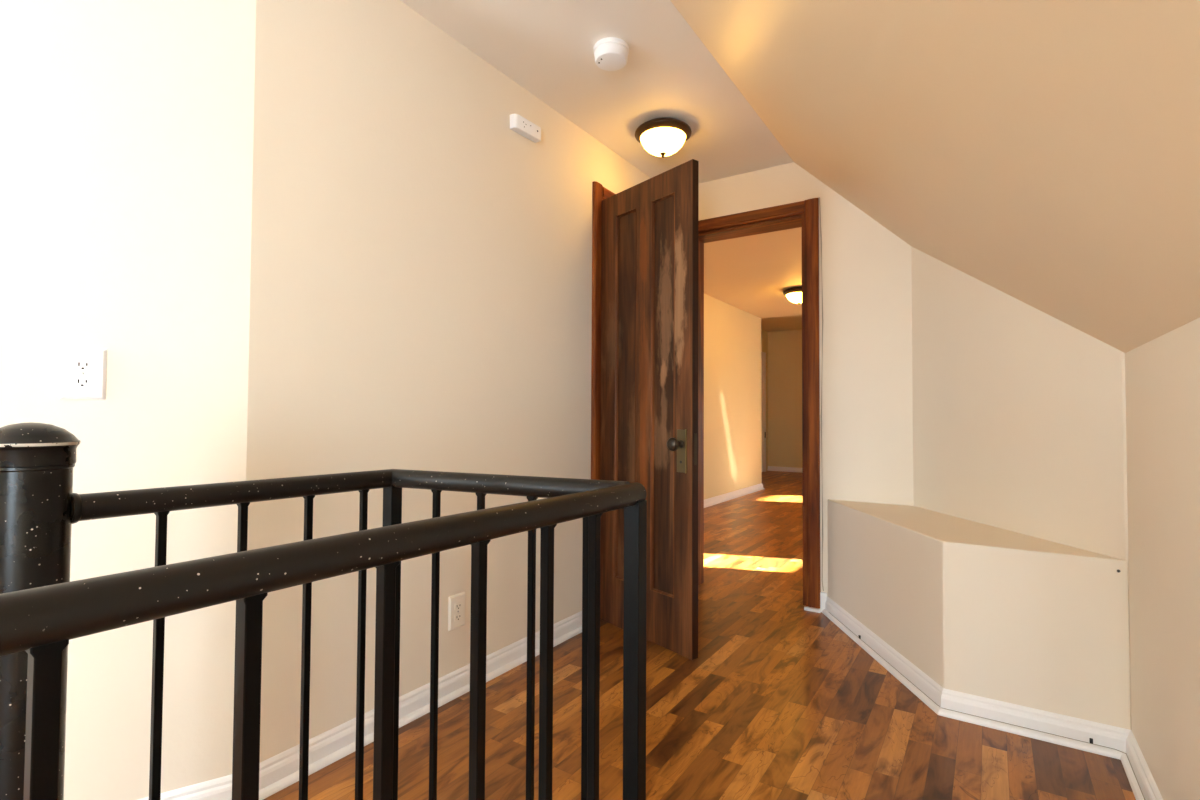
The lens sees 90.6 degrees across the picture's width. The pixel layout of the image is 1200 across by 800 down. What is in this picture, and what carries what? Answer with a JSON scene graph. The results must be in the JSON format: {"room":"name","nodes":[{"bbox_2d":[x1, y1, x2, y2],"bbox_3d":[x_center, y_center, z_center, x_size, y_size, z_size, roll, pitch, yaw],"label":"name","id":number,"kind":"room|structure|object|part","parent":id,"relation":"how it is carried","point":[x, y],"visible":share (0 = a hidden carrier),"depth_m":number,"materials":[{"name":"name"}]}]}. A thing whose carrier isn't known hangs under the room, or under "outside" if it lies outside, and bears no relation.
{"room":"stair landing","nodes":[
{"label":"stair landing","id":0,"kind":"room"},
{"bbox_2d":[0,0,255,799],"bbox_3d":[-2.370,-0.179,0.718,3.348,2.370,0.118,1,-2,-32],"label":"wall","id":1,"kind":"structure","parent":0,"point":[127,126],"depth_m":1.43,"materials":[{"name":"paint"}]},
{"bbox_2d":[59,347,106,399],"bbox_3d":[-1.194,-0.061,1.371,0.082,0.119,0.010,1,-2,-32],"label":"wall outlet","id":2,"kind":"object","parent":1,"relation":"attached to","point":[82,370],"visible":1,"depth_m":1.37,"materials":[{"name":"white plastic"}]},
{"bbox_2d":[72,376,91,387],"bbox_3d":[-1.192,-0.041,1.368,0.034,0.025,0.003,1,-2,-32],"label":"receptacle","id":3,"kind":"object","parent":2,"relation":"attached to","point":[77,381],"depth_m":1.37,"materials":[{"name":"white plastic"}]},
{"bbox_2d":[73,359,92,370],"bbox_3d":[-1.192,-0.080,1.369,0.034,0.025,0.003,1,-2,-32],"label":"receptacle","id":4,"kind":"object","parent":2,"relation":"attached to","point":[78,364],"depth_m":1.37,"materials":[{"name":"white plastic"}]},
{"bbox_2d":[246,0,649,761],"bbox_3d":[-0.308,-0.117,2.599,0.130,2.370,2.420,-1,-2,33],"label":"wall","id":5,"kind":"structure","parent":0,"point":[421,273],"depth_m":1.97,"materials":[{"name":"paint"}]},
{"bbox_2d":[137,611,581,799],"bbox_3d":[-1.725,0.980,1.131,4.801,0.082,0.491,2,-2,-40],"label":"baseboard","id":6,"kind":"structure","parent":5,"relation":"attached to","point":[280,771],"depth_m":1.77,"materials":[{"name":"white paint"}]},
{"bbox_2d":[448,592,464,630],"bbox_3d":[-0.514,0.762,2.142,0.010,0.121,0.079,-1,-2,33],"label":"wall outlet","id":7,"kind":"object","parent":5,"relation":"attached to","point":[456,603],"visible":1,"depth_m":2.13,"materials":[{"name":"white plastic"}]},
{"bbox_2d":[454,613,461,620],"bbox_3d":[-0.511,0.782,2.139,0.003,0.025,0.034,-1,-2,33],"label":"receptacle","id":8,"kind":"object","parent":7,"relation":"attached to","point":[457,616],"depth_m":2.14,"materials":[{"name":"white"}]},
{"bbox_2d":[455,602,461,609],"bbox_3d":[-0.511,0.743,2.140,0.003,0.025,0.034,-1,-2,33],"label":"receptacle","id":9,"kind":"object","parent":7,"relation":"attached to","point":[458,605],"depth_m":2.14,"materials":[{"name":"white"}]},
{"bbox_2d":[510,114,540,142],"bbox_3d":[-0.307,-1.129,2.468,0.036,0.064,0.166,-1,-2,33],"label":"wall sensor","id":10,"kind":"object","parent":5,"relation":"attached to","point":[519,124],"visible":1,"depth_m":2.44,"materials":[{"name":"white plastic"}]},
{"bbox_2d":[591,181,614,479],"bbox_3d":[0.120,0.013,3.230,0.150,2.147,0.760,-1,-2,33],"label":"doorframe","id":11,"kind":"object","parent":5,"relation":"attached to","point":[599,193],"visible":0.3,"depth_m":2.90,"materials":[{"name":"brown wood"}]},
{"bbox_3d":[-0.015,0.004,2.906,0.020,2.147,0.070,-1,-2,33],"label":"casing","id":12,"kind":"part","parent":11,"relation":"part of","materials":[{"name":"brown wood"}]},
{"bbox_3d":[0.182,-1.025,3.226,0.020,0.070,0.629,-1,-2,33],"label":"head casing","id":13,"kind":"part","parent":11,"relation":"part of","materials":[{"name":"brown wood"}]},
{"bbox_2d":[600,159,698,659],"bbox_3d":[0.172,0.032,2.668,0.108,2.052,0.630,2,-2,-38],"label":"door","id":14,"kind":"structure","parent":11,"relation":"attached to","point":[649,399],"depth_m":2.61,"materials":[{"name":"brown wood"}]},
{"bbox_3d":[0.078,-0.022,2.829,0.015,1.724,0.008,2,-2,-38],"label":"panel moulding","id":15,"kind":"part","parent":14,"relation":"part of","materials":[{"name":"brown wood"}]},
{"bbox_3d":[0.127,-0.881,2.797,0.014,0.008,0.133,2,-2,-38],"label":"panel moulding","id":16,"kind":"part","parent":14,"relation":"part of","materials":[{"name":"brown wood"}]},
{"bbox_3d":[0.131,-0.023,2.781,0.009,1.732,0.158,2,-2,-38],"label":"panel","id":17,"kind":"part","parent":14,"relation":"part of","materials":[{"name":"brown wood"}]},
{"bbox_3d":[0.165,-0.024,2.718,0.015,1.724,0.008,2,-2,-38],"label":"panel moulding","id":18,"kind":"part","parent":14,"relation":"part of","materials":[{"name":"brown wood"}]},
{"bbox_3d":[0.232,-0.026,2.632,0.015,1.724,0.008,2,-2,-38],"label":"panel moulding","id":19,"kind":"part","parent":14,"relation":"part of","materials":[{"name":"brown wood"}]},
{"bbox_3d":[0.270,0.830,2.555,0.014,0.008,0.130,2,-2,-38],"label":"panel moulding","id":20,"kind":"part","parent":14,"relation":"part of","materials":[{"name":"brown wood"}]},
{"bbox_3d":[0.280,-0.885,2.601,0.014,0.008,0.130,2,-2,-38],"label":"panel moulding","id":21,"kind":"part","parent":14,"relation":"part of","materials":[{"name":"brown wood"}]},
{"bbox_3d":[0.284,-0.027,2.585,0.009,1.732,0.155,2,-2,-38],"label":"panel","id":22,"kind":"part","parent":14,"relation":"part of","materials":[{"name":"brown wood"}]},
{"bbox_3d":[0.317,-0.029,2.523,0.015,1.724,0.008,2,-2,-38],"label":"panel moulding","id":23,"kind":"part","parent":14,"relation":"part of","materials":[{"name":"brown wood"}]},
{"bbox_3d":[0.312,0.182,2.452,0.070,0.055,0.055,2,-2,-38],"label":"knob","id":24,"kind":"part","parent":14,"relation":"part of","materials":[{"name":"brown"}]},
{"bbox_3d":[0.339,0.212,2.474,0.004,0.178,0.050,2,-2,-38],"label":"lock plate","id":25,"kind":"part","parent":14,"relation":"part of","materials":[{"name":"gold metal"}]},
{"bbox_3d":[0.392,0.202,2.438,0.015,0.130,0.002,2,-2,-38],"label":"latch plate","id":26,"kind":"part","parent":14,"relation":"part of","materials":[{"name":"grey metal"}]},
{"bbox_2d":[400,0,793,183],"bbox_3d":[-1.442,-1.397,1.534,2.332,0.120,5.510,-1,-2,33],"label":"ceiling","id":27,"kind":"structure","parent":0,"point":[546,47],"depth_m":2.37,"materials":[{"name":"paint"}]},
{"bbox_2d":[594,37,628,70],"bbox_3d":[0.042,-1.282,2.211,0.132,0.059,0.132,-1,-2,33],"label":"smoke detector","id":28,"kind":"object","parent":27,"relation":"attached to","point":[610,53],"visible":1,"depth_m":2.17,"materials":[{"name":"white plastic"}]},
{"bbox_2d":[635,117,691,157],"bbox_3d":[0.299,-1.221,2.820,0.269,0.144,0.269,-1,-2,33],"label":"ceiling lamp","id":29,"kind":"object","parent":27,"relation":"attached to","point":[662,137],"visible":1,"depth_m":2.75,"materials":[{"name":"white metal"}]},
{"bbox_3d":[0.299,-1.208,2.820,0.217,0.079,0.217,-1,-2,33],"label":"lamp shade","id":30,"kind":"part","parent":29,"relation":"part of","materials":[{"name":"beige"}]},
{"bbox_2d":[263,471,1135,799],"bbox_3d":[1.447,1.183,4.279,5.100,0.120,13.500,-1,-2,33],"label":"floor","id":31,"kind":"structure","parent":0,"point":[776,701],"depth_m":1.92,"materials":[{"name":"brown wood"}]},
{"bbox_2d":[0,422,646,799],"bbox_3d":[-0.738,0.518,0.530,0.713,0.986,1.933,-1,-2,33],"label":"stair railing","id":32,"kind":"object","parent":31,"relation":"on","point":[41,610],"visible":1,"depth_m":0.86,"materials":[{"name":"black metal"}]},
{"bbox_3d":[-0.863,0.558,0.884,0.103,0.923,0.103,-1,-2,33],"label":"newel post","id":33,"kind":"part","parent":32,"relation":"part of","materials":[{"name":"black metal"}]},
{"bbox_3d":[-0.716,0.160,0.536,0.675,0.046,1.918,-1,-2,33],"label":"handrail","id":34,"kind":"part","parent":32,"relation":"part of","materials":[{"name":"black metal"}]},
{"bbox_3d":[-0.495,0.616,1.400,0.031,0.838,0.031,-1,-2,31],"label":"corner post","id":35,"kind":"part","parent":32,"relation":"part of","materials":[{"name":"black metal"}]},
{"bbox_3d":[0.066,0.612,1.134,0.033,0.838,0.033,-1,-2,32],"label":"corner post","id":36,"kind":"part","parent":32,"relation":"part of","materials":[{"name":"black metal"}]},
{"bbox_2d":[704,294,761,498],"bbox_3d":[0.588,-0.124,6.475,0.820,2.600,4.780,-1,-2,33],"label":"wall","id":37,"kind":"structure","parent":0,"point":[732,335],"depth_m":7.27,"materials":[{"name":"paint"}]},
{"bbox_2d":[704,483,763,507],"bbox_3d":[0.602,1.135,6.446,0.850,0.082,4.810,-1,-2,33],"label":"baseboard","id":38,"kind":"structure","parent":37,"relation":"attached to","point":[718,499],"depth_m":7.22,"materials":[{"name":"white paint"}]},
{"bbox_2d":[704,227,801,331],"bbox_3d":[2.943,-1.339,6.760,4.710,0.330,7.780,-1,-2,33],"label":"ceiling","id":39,"kind":"structure","parent":0,"point":[751,274],"depth_m":5.69,"materials":[{"name":"paint"}]},
{"bbox_2d":[783,287,801,304],"bbox_3d":[2.130,-1.102,6.365,0.323,0.173,0.323,-1,-2,33],"label":"ceiling lamp","id":40,"kind":"object","parent":39,"relation":"attached to","point":[794,294],"visible":0.7,"depth_m":6.28,"materials":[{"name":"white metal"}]},
{"bbox_3d":[2.130,-1.086,6.365,0.260,0.095,0.260,-1,-2,33],"label":"lamp shade","id":41,"kind":"part","parent":40,"relation":"part of","materials":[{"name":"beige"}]},
{"bbox_2d":[761,330,767,470],"bbox_3d":[2.296,-0.022,9.933,0.120,2.600,3.080,-1,-2,33],"label":"door frame","id":42,"kind":"structure","parent":0,"point":[764,335],"depth_m":11.05,"materials":[{"name":"brown wood"}]},
{"bbox_2d":[761,351,765,471],"bbox_3d":[2.780,0.207,10.524,0.036,2.180,0.950,-1,-2,33],"label":"door","id":43,"kind":"structure","parent":42,"relation":"in","point":[763,354],"depth_m":10.82,"materials":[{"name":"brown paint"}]},
{"bbox_3d":[2.773,0.252,10.527,0.020,2.070,0.750,-1,-2,33],"label":"panel","id":44,"kind":"part","parent":43,"relation":"part of","materials":[{"name":"brown wood"}]},
{"bbox_2d":[768,329,801,467],"bbox_3d":[4.301,-0.035,9.032,1.712,2.600,4.809,1,-2,-18],"label":"wall","id":45,"kind":"structure","parent":0,"point":[784,347],"depth_m":10.93,"materials":[{"name":"paint"}]},
{"bbox_2d":[767,466,801,471],"bbox_3d":[3.903,1.263,10.544,1.870,0.082,0.030,-1,-2,33],"label":"baseboard","id":46,"kind":"structure","parent":45,"relation":"attached to","point":[770,468],"depth_m":10.88,"materials":[{"name":"white paint"}]},
{"bbox_2d":[698,162,913,608],"bbox_3d":[1.105,-0.194,3.200,3.900,2.570,0.130,-1,-2,33],"label":"wall","id":47,"kind":"structure","parent":0,"point":[865,276],"depth_m":3.00,"materials":[{"name":"paint"}]},
{"bbox_2d":[698,198,820,607],"bbox_3d":[0.844,0.021,3.364,0.800,2.147,0.170,-1,-2,33],"label":"doorframe","id":48,"kind":"object","parent":47,"relation":"attached to","point":[804,214],"visible":0.62,"depth_m":3.12,"materials":[{"name":"brown wood"}]},
{"bbox_3d":[0.809,-1.019,3.329,0.659,0.070,0.020,-1,-2,33],"label":"head casing","id":49,"kind":"part","parent":48,"relation":"part of","materials":[{"name":"brown wood"}]},
{"bbox_3d":[1.108,0.007,3.101,0.070,2.130,0.020,-1,-2,33],"label":"casing","id":50,"kind":"part","parent":48,"relation":"part of","materials":[{"name":"brown wood"}]},
{"bbox_2d":[804,592,826,612],"bbox_3d":[1.111,1.038,3.061,0.107,0.100,0.032,-1,-2,33],"label":"trim","id":51,"kind":"structure","parent":47,"relation":"attached to","point":[823,595],"depth_m":3.04,"materials":[{"name":"white paint"}]},
{"bbox_2d":[818,197,823,590],"bbox_3d":[1.132,-0.043,3.086,0.052,2.044,0.018,-1,-2,33],"label":"cable","id":52,"kind":"object","parent":47,"relation":"attached to","point":[818,197],"visible":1,"depth_m":3.08,"materials":[{"name":"beige plastic"}]},
{"bbox_2d":[670,0,1199,352],"bbox_3d":[0.569,-0.758,1.271,1.307,1.391,3.710,-1,-2,33],"label":"ceiling","id":53,"kind":"structure","parent":0,"point":[1046,153],"depth_m":1.13,"materials":[{"name":"paint"}]},
{"bbox_2d":[827,499,1130,729],"bbox_3d":[1.369,0.783,2.404,1.044,0.578,0.860,-1,-2,33],"label":"wall ledge","id":54,"kind":"object","parent":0,"point":[983,610],"visible":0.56,"depth_m":1.96,"materials":[{"name":"paint"}]},
{"bbox_2d":[911,246,1128,560],"bbox_3d":[1.751,-0.146,2.331,0.430,1.280,1.083,0,-2,-3],"label":"wall","id":55,"kind":"structure","parent":0,"point":[1019,412],"depth_m":2.21,"materials":[{"name":"paint"}]},
{"bbox_2d":[1125,318,1199,799],"bbox_3d":[1.103,0.424,0.962,0.100,1.216,3.840,-1,-2,33],"label":"wall","id":56,"kind":"structure","parent":0,"point":[1162,374],"depth_m":1.39,"materials":[{"name":"paint"}]},
{"bbox_2d":[822,596,1162,799],"bbox_3d":[0.940,0.994,1.095,0.802,0.082,3.855,0,-2,18],"label":"baseboard","id":57,"kind":"structure","parent":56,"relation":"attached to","point":[1121,739],"depth_m":1.90,"materials":[{"name":"white paint"}]},
{"bbox_2d":[829,612,1144,799],"bbox_3d":[1.320,1.038,1.962,0.462,0.002,2.022,0,-2,3],"label":"cable","id":58,"kind":"object","parent":57,"relation":"attached to","point":[829,612],"visible":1,"depth_m":1.90,"materials":[{"name":"plastic"}]}
]}

